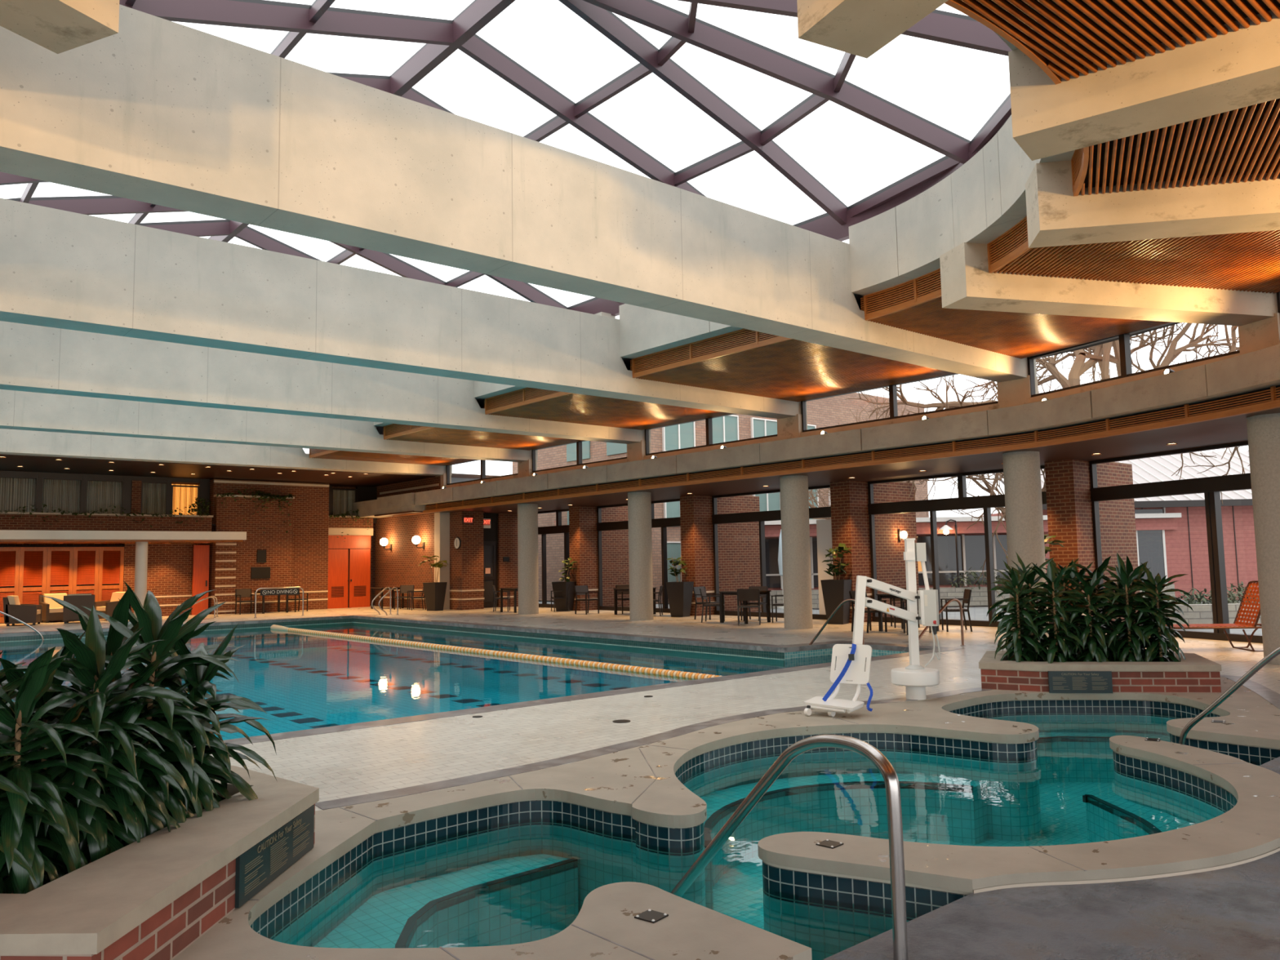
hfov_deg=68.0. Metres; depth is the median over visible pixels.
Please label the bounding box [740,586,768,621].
dining chair
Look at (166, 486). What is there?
window
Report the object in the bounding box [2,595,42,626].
wicker armchair
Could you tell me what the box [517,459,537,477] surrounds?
pilaster
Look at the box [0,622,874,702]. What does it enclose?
pool
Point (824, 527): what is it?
window
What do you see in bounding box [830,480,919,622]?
brick pier
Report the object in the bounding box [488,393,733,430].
ceiling slats
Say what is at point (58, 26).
beam
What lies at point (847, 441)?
panel
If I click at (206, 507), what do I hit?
shrub
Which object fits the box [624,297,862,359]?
deck
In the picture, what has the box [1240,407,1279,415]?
ceiling
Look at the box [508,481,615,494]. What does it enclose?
roof
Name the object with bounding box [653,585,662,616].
dining chair
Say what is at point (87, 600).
wicker armchair
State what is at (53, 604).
cushion
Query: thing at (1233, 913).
floor
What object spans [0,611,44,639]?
handrail
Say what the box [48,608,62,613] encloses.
seat cushion
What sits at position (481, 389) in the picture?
panel
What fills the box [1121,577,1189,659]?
dracaena plant
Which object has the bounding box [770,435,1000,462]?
roof
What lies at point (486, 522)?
exit sign
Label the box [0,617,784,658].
wall band
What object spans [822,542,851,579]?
potted plant
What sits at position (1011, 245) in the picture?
ceiling slats
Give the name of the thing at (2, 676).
dracaena plant
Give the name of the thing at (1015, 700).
trim
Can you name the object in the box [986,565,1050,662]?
dracaena plant
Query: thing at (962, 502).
window
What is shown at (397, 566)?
wall
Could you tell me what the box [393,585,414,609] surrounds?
dining chair
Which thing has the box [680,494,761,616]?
brick pier
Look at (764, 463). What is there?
trim rail
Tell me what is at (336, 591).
grille
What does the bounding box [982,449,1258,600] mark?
building
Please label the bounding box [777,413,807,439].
pilaster
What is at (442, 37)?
frame
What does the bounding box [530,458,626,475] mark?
sill
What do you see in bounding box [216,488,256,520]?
ivy vine
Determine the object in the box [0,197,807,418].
concrete beam
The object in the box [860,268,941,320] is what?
ceiling slats
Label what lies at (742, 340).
trim rail
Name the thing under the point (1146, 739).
plate
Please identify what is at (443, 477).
pilaster
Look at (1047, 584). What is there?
planter pot
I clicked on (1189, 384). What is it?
panel
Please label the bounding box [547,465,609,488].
panel
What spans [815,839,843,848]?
plate
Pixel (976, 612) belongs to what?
patio
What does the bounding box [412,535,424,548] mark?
sconce
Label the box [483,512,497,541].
wall
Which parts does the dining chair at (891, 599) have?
leg, leg, backrest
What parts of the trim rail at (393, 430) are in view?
frame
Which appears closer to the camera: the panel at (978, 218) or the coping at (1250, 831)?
the coping at (1250, 831)
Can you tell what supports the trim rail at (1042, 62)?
attached to the deck at (1202, 2)
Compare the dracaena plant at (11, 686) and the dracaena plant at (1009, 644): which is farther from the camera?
the dracaena plant at (1009, 644)
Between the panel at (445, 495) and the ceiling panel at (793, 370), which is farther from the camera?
the panel at (445, 495)
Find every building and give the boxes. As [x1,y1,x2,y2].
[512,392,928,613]
[764,512,1181,590]
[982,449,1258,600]
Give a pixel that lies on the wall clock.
(457, 543)
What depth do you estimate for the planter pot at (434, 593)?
31.94 m
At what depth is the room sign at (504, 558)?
34.07 m
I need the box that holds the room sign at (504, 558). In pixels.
[502,556,509,561]
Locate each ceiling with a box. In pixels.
[0,453,497,487]
[0,539,243,543]
[373,511,434,516]
[434,415,1253,513]
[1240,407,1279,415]
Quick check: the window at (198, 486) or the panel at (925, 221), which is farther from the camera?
the window at (198, 486)
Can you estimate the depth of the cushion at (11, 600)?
27.34 m
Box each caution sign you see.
[235,804,314,907]
[1048,671,1112,693]
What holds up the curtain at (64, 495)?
hanging from the wall at (311, 502)
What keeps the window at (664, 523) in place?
on the floor at (371, 760)
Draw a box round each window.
[0,475,38,512]
[40,476,83,513]
[84,478,124,513]
[140,480,168,514]
[170,484,199,514]
[331,488,356,515]
[446,459,517,484]
[532,440,626,472]
[537,509,569,608]
[596,498,680,613]
[644,413,777,455]
[711,484,833,619]
[800,373,997,432]
[867,465,1046,627]
[1026,321,1239,397]
[1088,440,1262,643]
[1276,291,1279,312]
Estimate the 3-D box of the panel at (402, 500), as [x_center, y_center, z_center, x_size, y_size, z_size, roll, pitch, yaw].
[-8.652,0.758,33.713,0.180,0.430,2.740,3,-7,-40]
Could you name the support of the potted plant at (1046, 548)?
on the planter pot at (1047, 584)
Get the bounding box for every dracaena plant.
[0,605,196,881]
[0,631,139,791]
[0,646,146,893]
[0,651,34,774]
[0,675,69,879]
[0,691,151,893]
[0,748,62,893]
[8,590,186,785]
[33,648,224,852]
[71,580,241,846]
[102,598,237,778]
[102,679,235,837]
[128,622,277,815]
[151,686,271,817]
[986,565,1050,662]
[988,560,1046,661]
[995,551,1067,661]
[1020,560,1093,663]
[1037,558,1095,662]
[1042,561,1111,657]
[1060,568,1124,662]
[1069,555,1125,662]
[1092,569,1141,662]
[1093,555,1161,662]
[1095,552,1167,662]
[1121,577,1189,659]
[1127,563,1193,662]
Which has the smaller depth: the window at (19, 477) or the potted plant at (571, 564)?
the window at (19, 477)
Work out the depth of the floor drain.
8.98 m
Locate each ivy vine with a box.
[0,503,208,527]
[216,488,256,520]
[253,489,296,541]
[328,509,371,538]
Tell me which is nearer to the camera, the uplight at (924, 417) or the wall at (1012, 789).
the wall at (1012, 789)
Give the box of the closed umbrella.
[777,528,783,608]
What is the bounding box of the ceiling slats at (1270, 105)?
[1080,97,1279,195]
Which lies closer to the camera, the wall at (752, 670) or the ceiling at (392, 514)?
the wall at (752, 670)
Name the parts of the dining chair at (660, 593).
leg, leg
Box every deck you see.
[374,425,383,434]
[475,397,484,408]
[622,357,631,370]
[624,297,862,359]
[853,293,863,297]
[975,0,1279,71]
[1040,322,1181,358]
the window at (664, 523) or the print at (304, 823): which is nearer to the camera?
the print at (304, 823)
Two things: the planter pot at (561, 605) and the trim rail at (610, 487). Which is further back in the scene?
the planter pot at (561, 605)
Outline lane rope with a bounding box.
[270,624,720,680]
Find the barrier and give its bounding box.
[253,586,303,617]
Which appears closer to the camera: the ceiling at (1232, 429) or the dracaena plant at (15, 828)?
the dracaena plant at (15, 828)
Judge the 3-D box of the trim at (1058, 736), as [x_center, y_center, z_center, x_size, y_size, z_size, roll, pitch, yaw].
[4.388,2.710,9.660,1.989,0.051,0.888,-2,-5,10]
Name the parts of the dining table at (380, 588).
leg, leg, leg, leg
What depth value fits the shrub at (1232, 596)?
21.81 m
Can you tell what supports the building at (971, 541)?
on the patio
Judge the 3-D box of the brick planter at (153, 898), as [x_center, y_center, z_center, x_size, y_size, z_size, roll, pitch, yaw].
[-3.222,1.814,4.626,2.981,0.300,2.839,-1,-5,3]
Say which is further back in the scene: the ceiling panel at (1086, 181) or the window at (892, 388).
the window at (892, 388)
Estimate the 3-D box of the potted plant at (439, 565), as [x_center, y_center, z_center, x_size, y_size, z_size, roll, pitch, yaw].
[-6.979,3.038,32.215,1.006,0.973,0.864,-1,-5,2]
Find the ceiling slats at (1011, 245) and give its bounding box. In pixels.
[986,216,1030,273]
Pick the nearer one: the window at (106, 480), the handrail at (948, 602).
the handrail at (948, 602)
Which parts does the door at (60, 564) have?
frame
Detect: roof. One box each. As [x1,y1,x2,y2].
[352,493,426,518]
[427,494,506,504]
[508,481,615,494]
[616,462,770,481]
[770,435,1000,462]
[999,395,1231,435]
[1223,382,1279,395]
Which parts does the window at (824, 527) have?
fogged pane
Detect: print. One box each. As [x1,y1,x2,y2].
[244,822,310,895]
[1052,676,1106,689]
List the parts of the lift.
seat plate, under frame, seat, seat post, arm, arm, actuator rod, label plate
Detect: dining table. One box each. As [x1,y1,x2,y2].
[253,590,288,613]
[370,586,404,608]
[499,587,518,613]
[613,587,656,614]
[718,590,771,624]
[875,593,938,631]
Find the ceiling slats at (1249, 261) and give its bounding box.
[993,230,1279,293]
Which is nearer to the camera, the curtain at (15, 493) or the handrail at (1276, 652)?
the handrail at (1276, 652)
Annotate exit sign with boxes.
[462,516,473,524]
[483,512,490,528]
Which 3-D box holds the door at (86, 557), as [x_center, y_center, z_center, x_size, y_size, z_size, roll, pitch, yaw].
[-17.595,3.252,30.122,0.710,2.350,0.070,3,-7,-40]
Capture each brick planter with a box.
[0,765,319,959]
[978,650,1221,693]
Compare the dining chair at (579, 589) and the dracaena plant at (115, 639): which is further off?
the dining chair at (579, 589)
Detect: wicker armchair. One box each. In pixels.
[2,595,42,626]
[39,593,73,622]
[62,593,96,623]
[95,591,131,620]
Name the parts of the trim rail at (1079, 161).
frame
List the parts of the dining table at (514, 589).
leg, leg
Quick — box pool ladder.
[371,586,398,615]
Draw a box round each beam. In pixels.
[0,0,119,53]
[0,4,1036,382]
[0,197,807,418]
[0,320,650,444]
[0,389,537,462]
[0,428,452,475]
[796,0,948,58]
[939,242,1278,325]
[1008,7,1279,160]
[1025,160,1279,248]
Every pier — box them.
[130,480,141,514]
[448,511,484,609]
[568,506,629,610]
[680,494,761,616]
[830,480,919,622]
[1044,459,1142,629]
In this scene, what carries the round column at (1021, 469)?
on the floor at (371, 760)
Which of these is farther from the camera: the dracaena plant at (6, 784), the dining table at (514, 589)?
the dining table at (514, 589)
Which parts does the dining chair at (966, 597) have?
leg, leg, seat frame, seat, leg, backrest, leg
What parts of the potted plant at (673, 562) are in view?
stem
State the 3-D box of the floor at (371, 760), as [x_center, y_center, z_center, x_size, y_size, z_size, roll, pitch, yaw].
[-5.843,2.971,15.681,26.800,0.001,39.390,3,-7,-40]
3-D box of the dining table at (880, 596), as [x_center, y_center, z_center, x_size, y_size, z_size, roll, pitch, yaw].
[5.538,2.730,19.606,0.900,0.765,0.900,3,-7,-40]
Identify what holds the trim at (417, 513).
attached to the ceiling at (392, 514)
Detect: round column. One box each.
[133,542,147,617]
[517,503,538,614]
[627,491,653,620]
[779,475,813,629]
[1002,451,1048,641]
[1246,413,1279,665]
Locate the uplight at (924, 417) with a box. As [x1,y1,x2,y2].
[921,415,929,419]
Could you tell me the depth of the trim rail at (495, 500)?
30.63 m
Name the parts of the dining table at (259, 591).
leg, leg, leg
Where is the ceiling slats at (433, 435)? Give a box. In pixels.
[386,426,584,450]
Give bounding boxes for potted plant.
[417,555,448,582]
[558,557,577,582]
[666,555,686,582]
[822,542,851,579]
[1005,534,1064,566]
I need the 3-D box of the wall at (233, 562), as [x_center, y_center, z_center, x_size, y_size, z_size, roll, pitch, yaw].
[-13.508,2.586,33.215,2.670,4.070,0.330,3,-7,-40]
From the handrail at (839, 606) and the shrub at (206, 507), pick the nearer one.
the handrail at (839, 606)
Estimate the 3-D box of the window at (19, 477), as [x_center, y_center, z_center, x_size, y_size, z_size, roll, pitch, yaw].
[-19.569,0.465,29.137,1.840,1.200,0.080,3,-7,-40]
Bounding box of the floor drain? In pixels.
[613,719,630,723]
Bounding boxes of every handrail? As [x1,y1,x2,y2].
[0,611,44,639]
[193,596,215,617]
[200,595,218,617]
[670,734,908,959]
[808,598,864,644]
[918,598,965,645]
[1178,646,1279,745]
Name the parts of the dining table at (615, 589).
leg, leg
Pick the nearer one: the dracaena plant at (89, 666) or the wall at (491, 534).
the dracaena plant at (89, 666)
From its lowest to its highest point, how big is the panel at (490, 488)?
0.430 m
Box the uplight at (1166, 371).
[1163,368,1174,374]
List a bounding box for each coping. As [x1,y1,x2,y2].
[0,614,964,746]
[172,676,1279,959]
[757,735,1279,893]
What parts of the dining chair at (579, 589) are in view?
leg, backrest, leg, seat frame, leg, leg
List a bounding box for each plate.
[634,909,668,923]
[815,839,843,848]
[1144,737,1160,741]
[1211,720,1225,723]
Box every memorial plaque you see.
[250,567,270,578]
[256,550,266,562]
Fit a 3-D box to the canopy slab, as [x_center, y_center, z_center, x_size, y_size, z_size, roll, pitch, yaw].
[-19.519,1.595,27.022,15.280,0.260,2.700,3,-7,-40]
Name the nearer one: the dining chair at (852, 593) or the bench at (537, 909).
the bench at (537, 909)
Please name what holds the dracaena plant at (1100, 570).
in the brick planter at (1196, 673)
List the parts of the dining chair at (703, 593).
leg, backrest, leg, seat, seat frame, leg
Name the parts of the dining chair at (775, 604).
leg, leg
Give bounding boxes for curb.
[578,116,1009,315]
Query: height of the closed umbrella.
2.450 m
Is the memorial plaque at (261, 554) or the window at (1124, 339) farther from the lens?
the memorial plaque at (261, 554)
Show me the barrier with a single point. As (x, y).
(282, 590)
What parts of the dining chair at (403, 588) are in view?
leg, backrest, leg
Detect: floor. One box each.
[0,604,1279,810]
[712,782,1115,929]
[822,756,1279,959]
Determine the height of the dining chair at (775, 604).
0.842 m
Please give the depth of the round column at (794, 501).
20.80 m
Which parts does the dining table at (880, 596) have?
leg, leg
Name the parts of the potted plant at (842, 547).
stem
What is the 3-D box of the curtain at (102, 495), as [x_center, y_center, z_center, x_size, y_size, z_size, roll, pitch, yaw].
[-17.550,0.620,31.041,1.130,1.150,0.060,3,-7,-40]
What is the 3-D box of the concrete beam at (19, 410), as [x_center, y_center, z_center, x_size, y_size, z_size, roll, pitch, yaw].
[-11.504,-1.713,22.673,21.400,1.400,0.540,3,-7,-40]
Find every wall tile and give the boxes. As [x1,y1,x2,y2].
[250,699,1279,939]
[762,751,1237,920]
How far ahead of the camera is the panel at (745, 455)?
21.45 m
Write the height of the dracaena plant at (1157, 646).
1.452 m
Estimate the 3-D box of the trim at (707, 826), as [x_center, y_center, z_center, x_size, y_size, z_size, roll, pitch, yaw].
[1.411,2.583,7.600,2.758,0.051,0.869,2,-6,-31]
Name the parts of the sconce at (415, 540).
globe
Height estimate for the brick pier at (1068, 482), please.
3.400 m
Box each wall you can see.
[0,477,375,605]
[0,511,213,531]
[0,622,784,672]
[122,543,195,616]
[203,479,328,613]
[211,494,294,614]
[272,715,1224,959]
[374,475,440,608]
[434,512,449,609]
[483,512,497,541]
[497,513,518,607]
[769,583,1175,608]
[784,648,906,659]
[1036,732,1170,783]
[1164,603,1261,626]
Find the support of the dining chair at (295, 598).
on the floor at (371, 760)
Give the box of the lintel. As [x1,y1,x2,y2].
[328,528,373,535]
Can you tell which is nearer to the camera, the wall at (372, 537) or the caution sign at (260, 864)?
the caution sign at (260, 864)
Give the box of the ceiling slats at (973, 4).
[960,0,1279,80]
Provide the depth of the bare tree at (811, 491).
29.57 m
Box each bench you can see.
[314,853,577,948]
[700,773,988,910]
[1085,794,1193,842]
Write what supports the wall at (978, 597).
on the patio
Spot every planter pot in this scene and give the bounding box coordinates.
[422,582,447,611]
[551,581,576,611]
[665,581,693,617]
[820,579,852,624]
[1047,583,1057,629]
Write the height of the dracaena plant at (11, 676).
1.396 m
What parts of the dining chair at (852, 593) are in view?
leg, backrest, seat, seat frame, leg, leg, leg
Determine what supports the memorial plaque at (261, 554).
attached to the wall at (233, 562)
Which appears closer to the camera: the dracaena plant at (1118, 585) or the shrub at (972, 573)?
the dracaena plant at (1118, 585)
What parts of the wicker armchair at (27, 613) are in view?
backrest, arm, arm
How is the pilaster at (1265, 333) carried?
on the trim strip at (1220, 396)
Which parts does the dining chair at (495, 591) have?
leg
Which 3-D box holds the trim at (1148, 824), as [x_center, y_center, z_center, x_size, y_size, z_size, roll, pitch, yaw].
[3.422,2.452,6.492,0.334,0.051,2.262,-2,-5,15]
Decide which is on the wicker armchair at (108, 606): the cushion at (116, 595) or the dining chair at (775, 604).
the cushion at (116, 595)
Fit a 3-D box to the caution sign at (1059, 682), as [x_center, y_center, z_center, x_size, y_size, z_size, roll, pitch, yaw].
[4.804,2.205,10.360,0.651,0.235,0.027,-2,-5,9]
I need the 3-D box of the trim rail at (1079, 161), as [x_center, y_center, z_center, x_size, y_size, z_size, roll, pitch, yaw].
[3.871,-3.027,8.368,0.137,0.375,2.118,-3,-5,24]
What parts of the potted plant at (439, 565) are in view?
stem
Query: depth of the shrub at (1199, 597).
21.56 m
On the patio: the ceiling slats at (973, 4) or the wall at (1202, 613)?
the wall at (1202, 613)
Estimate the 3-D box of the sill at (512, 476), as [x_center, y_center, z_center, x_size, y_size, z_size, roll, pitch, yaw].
[-5.188,0.168,31.382,0.200,0.320,5.330,3,-7,-40]
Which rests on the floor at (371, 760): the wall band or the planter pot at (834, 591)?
the planter pot at (834, 591)
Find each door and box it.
[0,545,20,623]
[17,545,47,622]
[45,545,74,621]
[72,545,99,601]
[97,545,124,601]
[191,545,209,615]
[327,535,370,608]
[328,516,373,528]
[483,541,497,608]
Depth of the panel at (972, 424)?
17.39 m
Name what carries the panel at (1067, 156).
on the deck
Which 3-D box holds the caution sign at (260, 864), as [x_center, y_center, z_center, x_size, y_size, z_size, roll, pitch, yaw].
[-1.779,1.826,4.667,0.026,0.223,0.899,-1,-5,1]
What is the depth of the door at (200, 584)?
32.13 m
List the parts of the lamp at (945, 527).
bulb, lamp shade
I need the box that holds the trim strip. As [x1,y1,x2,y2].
[315,674,1279,809]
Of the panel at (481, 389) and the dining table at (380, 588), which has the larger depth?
the dining table at (380, 588)
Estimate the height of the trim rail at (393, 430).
0.375 m
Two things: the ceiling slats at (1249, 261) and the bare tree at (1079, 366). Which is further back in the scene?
the bare tree at (1079, 366)
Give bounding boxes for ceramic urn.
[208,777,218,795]
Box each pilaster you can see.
[435,473,451,488]
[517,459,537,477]
[626,440,650,462]
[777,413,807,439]
[996,375,1038,408]
[1237,312,1279,355]
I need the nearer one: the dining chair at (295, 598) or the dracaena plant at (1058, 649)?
the dracaena plant at (1058, 649)
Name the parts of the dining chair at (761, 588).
leg, leg, seat frame, backrest, leg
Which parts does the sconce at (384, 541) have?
globe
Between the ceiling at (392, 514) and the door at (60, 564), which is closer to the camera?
the door at (60, 564)
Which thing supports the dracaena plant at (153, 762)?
in the brick planter at (153, 898)
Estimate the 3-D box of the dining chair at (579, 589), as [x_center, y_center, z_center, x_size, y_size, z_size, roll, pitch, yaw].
[-1.594,3.584,28.428,0.525,0.842,0.545,-6,-7,44]
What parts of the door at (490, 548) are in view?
pane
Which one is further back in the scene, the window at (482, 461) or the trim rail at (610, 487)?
the window at (482, 461)
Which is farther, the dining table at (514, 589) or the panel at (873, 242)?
the dining table at (514, 589)
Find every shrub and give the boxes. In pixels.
[188,497,211,515]
[948,565,1004,592]
[1167,586,1231,604]
[1208,581,1259,604]
[1208,586,1259,604]
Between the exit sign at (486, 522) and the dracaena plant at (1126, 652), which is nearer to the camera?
the dracaena plant at (1126, 652)
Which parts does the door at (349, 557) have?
transom panel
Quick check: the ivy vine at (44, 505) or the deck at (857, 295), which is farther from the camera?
the ivy vine at (44, 505)
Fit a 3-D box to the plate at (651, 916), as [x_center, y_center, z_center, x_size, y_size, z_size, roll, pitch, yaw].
[0.048,1.851,4.032,0.104,0.010,0.104,-5,-6,38]
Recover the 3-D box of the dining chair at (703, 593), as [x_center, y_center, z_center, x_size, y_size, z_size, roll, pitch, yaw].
[1.799,3.104,23.587,0.525,0.842,0.545,-2,-5,15]
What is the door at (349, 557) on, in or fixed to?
attached to the lintel
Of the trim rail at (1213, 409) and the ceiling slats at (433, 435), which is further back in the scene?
the ceiling slats at (433, 435)
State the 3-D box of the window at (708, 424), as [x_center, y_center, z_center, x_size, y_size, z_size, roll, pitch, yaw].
[1.700,-1.188,23.342,0.130,0.750,4.730,3,-7,-40]
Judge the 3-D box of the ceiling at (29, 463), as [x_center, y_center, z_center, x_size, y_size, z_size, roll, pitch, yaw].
[-17.013,-0.399,29.244,27.000,0.150,6.080,3,-7,-40]
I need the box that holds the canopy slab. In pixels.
[0,529,246,540]
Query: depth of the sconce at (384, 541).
35.64 m
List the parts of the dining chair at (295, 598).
leg, leg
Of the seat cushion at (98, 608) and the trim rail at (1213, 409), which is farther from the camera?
the seat cushion at (98, 608)
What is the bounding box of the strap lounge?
[1165,580,1263,651]
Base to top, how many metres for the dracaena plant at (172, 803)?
1.173 m
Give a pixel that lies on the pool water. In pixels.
(339, 704)
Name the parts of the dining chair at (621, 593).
leg, backrest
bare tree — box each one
[773,385,907,519]
[808,480,915,519]
[846,322,1251,529]
[905,361,1138,599]
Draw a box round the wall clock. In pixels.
[453,537,461,549]
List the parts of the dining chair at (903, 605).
leg, leg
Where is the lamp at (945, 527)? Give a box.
[939,519,959,587]
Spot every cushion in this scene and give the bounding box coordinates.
[7,595,20,604]
[43,593,66,608]
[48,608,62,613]
[67,593,91,595]
[96,606,105,610]
[110,591,125,601]
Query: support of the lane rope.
on the pool
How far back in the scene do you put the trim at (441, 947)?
4.76 m
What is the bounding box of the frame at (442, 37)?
[0,0,1012,311]
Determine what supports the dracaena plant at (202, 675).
in the brick planter at (153, 898)
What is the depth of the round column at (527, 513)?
28.89 m
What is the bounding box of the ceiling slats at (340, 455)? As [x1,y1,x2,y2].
[312,450,475,466]
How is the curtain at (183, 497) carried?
hanging from the wall at (311, 502)
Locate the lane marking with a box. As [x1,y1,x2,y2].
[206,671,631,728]
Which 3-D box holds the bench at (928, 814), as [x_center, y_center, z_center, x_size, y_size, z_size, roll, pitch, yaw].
[1.368,2.808,7.744,3.346,0.460,1.196,2,-6,-31]
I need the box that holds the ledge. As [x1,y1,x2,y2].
[568,668,746,684]
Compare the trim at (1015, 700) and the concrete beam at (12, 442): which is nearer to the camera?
the trim at (1015, 700)
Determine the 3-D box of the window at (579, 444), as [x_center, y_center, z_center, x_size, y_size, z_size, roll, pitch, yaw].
[-1.748,-0.776,27.386,0.130,0.750,4.730,3,-7,-40]
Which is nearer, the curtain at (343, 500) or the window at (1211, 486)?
the window at (1211, 486)
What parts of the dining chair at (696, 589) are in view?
leg, backrest, leg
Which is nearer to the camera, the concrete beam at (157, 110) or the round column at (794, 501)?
the concrete beam at (157, 110)
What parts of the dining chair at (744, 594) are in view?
leg, backrest, seat, seat frame, leg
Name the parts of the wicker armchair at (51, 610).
arm, backrest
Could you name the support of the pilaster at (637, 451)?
on the trim rail at (764, 463)
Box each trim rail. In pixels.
[308,428,377,457]
[382,423,435,439]
[422,494,509,513]
[484,387,572,414]
[506,481,619,504]
[616,462,773,492]
[630,328,791,377]
[769,435,1001,475]
[944,0,1061,84]
[998,395,1233,451]
[1071,146,1088,196]
[1226,385,1279,416]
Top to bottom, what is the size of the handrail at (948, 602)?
1.112 m
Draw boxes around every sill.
[445,475,517,488]
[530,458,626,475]
[644,435,777,459]
[800,403,998,436]
[1026,352,1239,403]
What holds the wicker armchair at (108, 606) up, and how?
on the floor at (371, 760)
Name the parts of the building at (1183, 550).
door glass, door frame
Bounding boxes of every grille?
[331,586,343,596]
[353,586,366,595]
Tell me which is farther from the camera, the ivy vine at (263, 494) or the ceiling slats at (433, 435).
the ivy vine at (263, 494)
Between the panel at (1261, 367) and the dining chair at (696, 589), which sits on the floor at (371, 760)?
the dining chair at (696, 589)
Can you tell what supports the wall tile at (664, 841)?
on the wall at (1012, 789)
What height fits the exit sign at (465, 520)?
0.240 m
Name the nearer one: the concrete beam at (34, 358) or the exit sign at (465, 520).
the concrete beam at (34, 358)
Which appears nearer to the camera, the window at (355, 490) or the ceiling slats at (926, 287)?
the ceiling slats at (926, 287)
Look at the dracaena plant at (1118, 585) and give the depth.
11.53 m
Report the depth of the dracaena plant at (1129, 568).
11.16 m
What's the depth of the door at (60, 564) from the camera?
29.69 m
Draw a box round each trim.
[15,622,777,675]
[248,693,1244,959]
[271,699,1279,906]
[392,512,422,516]
[395,857,577,948]
[703,781,973,848]
[762,750,1232,895]
[1037,735,1111,742]
[1082,794,1162,834]
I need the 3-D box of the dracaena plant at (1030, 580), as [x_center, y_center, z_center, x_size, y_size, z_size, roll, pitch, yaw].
[4.671,1.682,11.317,0.798,1.671,0.765,4,-7,-43]
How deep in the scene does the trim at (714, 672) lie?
17.16 m
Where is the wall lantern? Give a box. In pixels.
[897,529,907,540]
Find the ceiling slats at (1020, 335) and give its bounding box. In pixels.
[867,296,1172,359]
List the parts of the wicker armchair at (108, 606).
arm, arm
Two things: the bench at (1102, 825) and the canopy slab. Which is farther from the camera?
the canopy slab
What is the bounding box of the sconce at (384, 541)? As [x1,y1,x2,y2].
[379,537,391,550]
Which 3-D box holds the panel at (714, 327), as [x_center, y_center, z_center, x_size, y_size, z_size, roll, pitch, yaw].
[2.071,-3.068,15.241,0.340,0.980,2.389,3,-7,-40]
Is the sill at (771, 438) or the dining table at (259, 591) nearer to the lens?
the sill at (771, 438)
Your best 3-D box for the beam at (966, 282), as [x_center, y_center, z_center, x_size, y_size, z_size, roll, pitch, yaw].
[6.340,-2.543,12.548,5.022,0.680,0.540,0,-5,-15]
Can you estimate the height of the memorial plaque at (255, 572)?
0.390 m
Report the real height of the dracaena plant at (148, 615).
1.604 m
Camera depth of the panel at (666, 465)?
23.48 m
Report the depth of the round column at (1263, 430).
12.78 m
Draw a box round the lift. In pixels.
[804,537,940,716]
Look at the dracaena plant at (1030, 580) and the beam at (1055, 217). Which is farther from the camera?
the dracaena plant at (1030, 580)
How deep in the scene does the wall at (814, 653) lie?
16.47 m
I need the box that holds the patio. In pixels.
[538,600,1262,635]
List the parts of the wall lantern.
plate, globe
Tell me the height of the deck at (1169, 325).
0.060 m
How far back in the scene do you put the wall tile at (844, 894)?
4.81 m
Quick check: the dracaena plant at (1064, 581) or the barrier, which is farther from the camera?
the barrier
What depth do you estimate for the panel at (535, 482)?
27.54 m
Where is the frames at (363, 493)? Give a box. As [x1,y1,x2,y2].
[0,471,377,523]
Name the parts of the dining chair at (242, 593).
leg, leg, backrest, leg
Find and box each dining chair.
[235,588,254,614]
[288,587,308,612]
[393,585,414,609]
[408,586,426,610]
[492,585,510,611]
[550,585,569,611]
[573,585,599,614]
[615,584,629,613]
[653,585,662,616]
[693,586,719,619]
[699,587,724,622]
[737,588,760,625]
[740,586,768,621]
[770,595,783,622]
[848,591,887,632]
[889,587,919,627]
[902,591,934,635]
[940,588,972,631]
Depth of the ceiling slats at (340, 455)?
30.67 m
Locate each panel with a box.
[373,422,391,426]
[377,492,414,509]
[414,487,454,505]
[453,480,499,500]
[473,380,527,398]
[497,473,549,495]
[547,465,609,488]
[595,311,615,318]
[606,455,677,481]
[618,303,721,359]
[635,338,955,401]
[676,443,764,473]
[709,321,743,334]
[759,428,865,462]
[848,206,914,295]
[861,410,992,450]
[895,173,954,278]
[951,133,1026,247]
[987,391,1097,435]
[993,31,1017,50]
[997,115,1034,215]
[1034,150,1075,166]
[1083,98,1279,187]
[1091,364,1215,418]
[1205,343,1279,395]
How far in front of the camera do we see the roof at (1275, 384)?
12.42 m
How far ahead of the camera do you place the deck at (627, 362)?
18.69 m
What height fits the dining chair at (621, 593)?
0.842 m
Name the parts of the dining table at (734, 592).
leg, leg, leg, leg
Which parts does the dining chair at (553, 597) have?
leg, leg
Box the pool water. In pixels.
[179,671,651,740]
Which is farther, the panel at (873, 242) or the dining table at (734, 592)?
the dining table at (734, 592)
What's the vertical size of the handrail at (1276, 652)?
1.260 m
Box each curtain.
[0,477,35,512]
[42,479,80,512]
[85,480,122,513]
[142,483,166,514]
[171,484,198,515]
[333,489,355,515]
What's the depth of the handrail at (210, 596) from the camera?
30.34 m
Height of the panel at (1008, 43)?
0.980 m

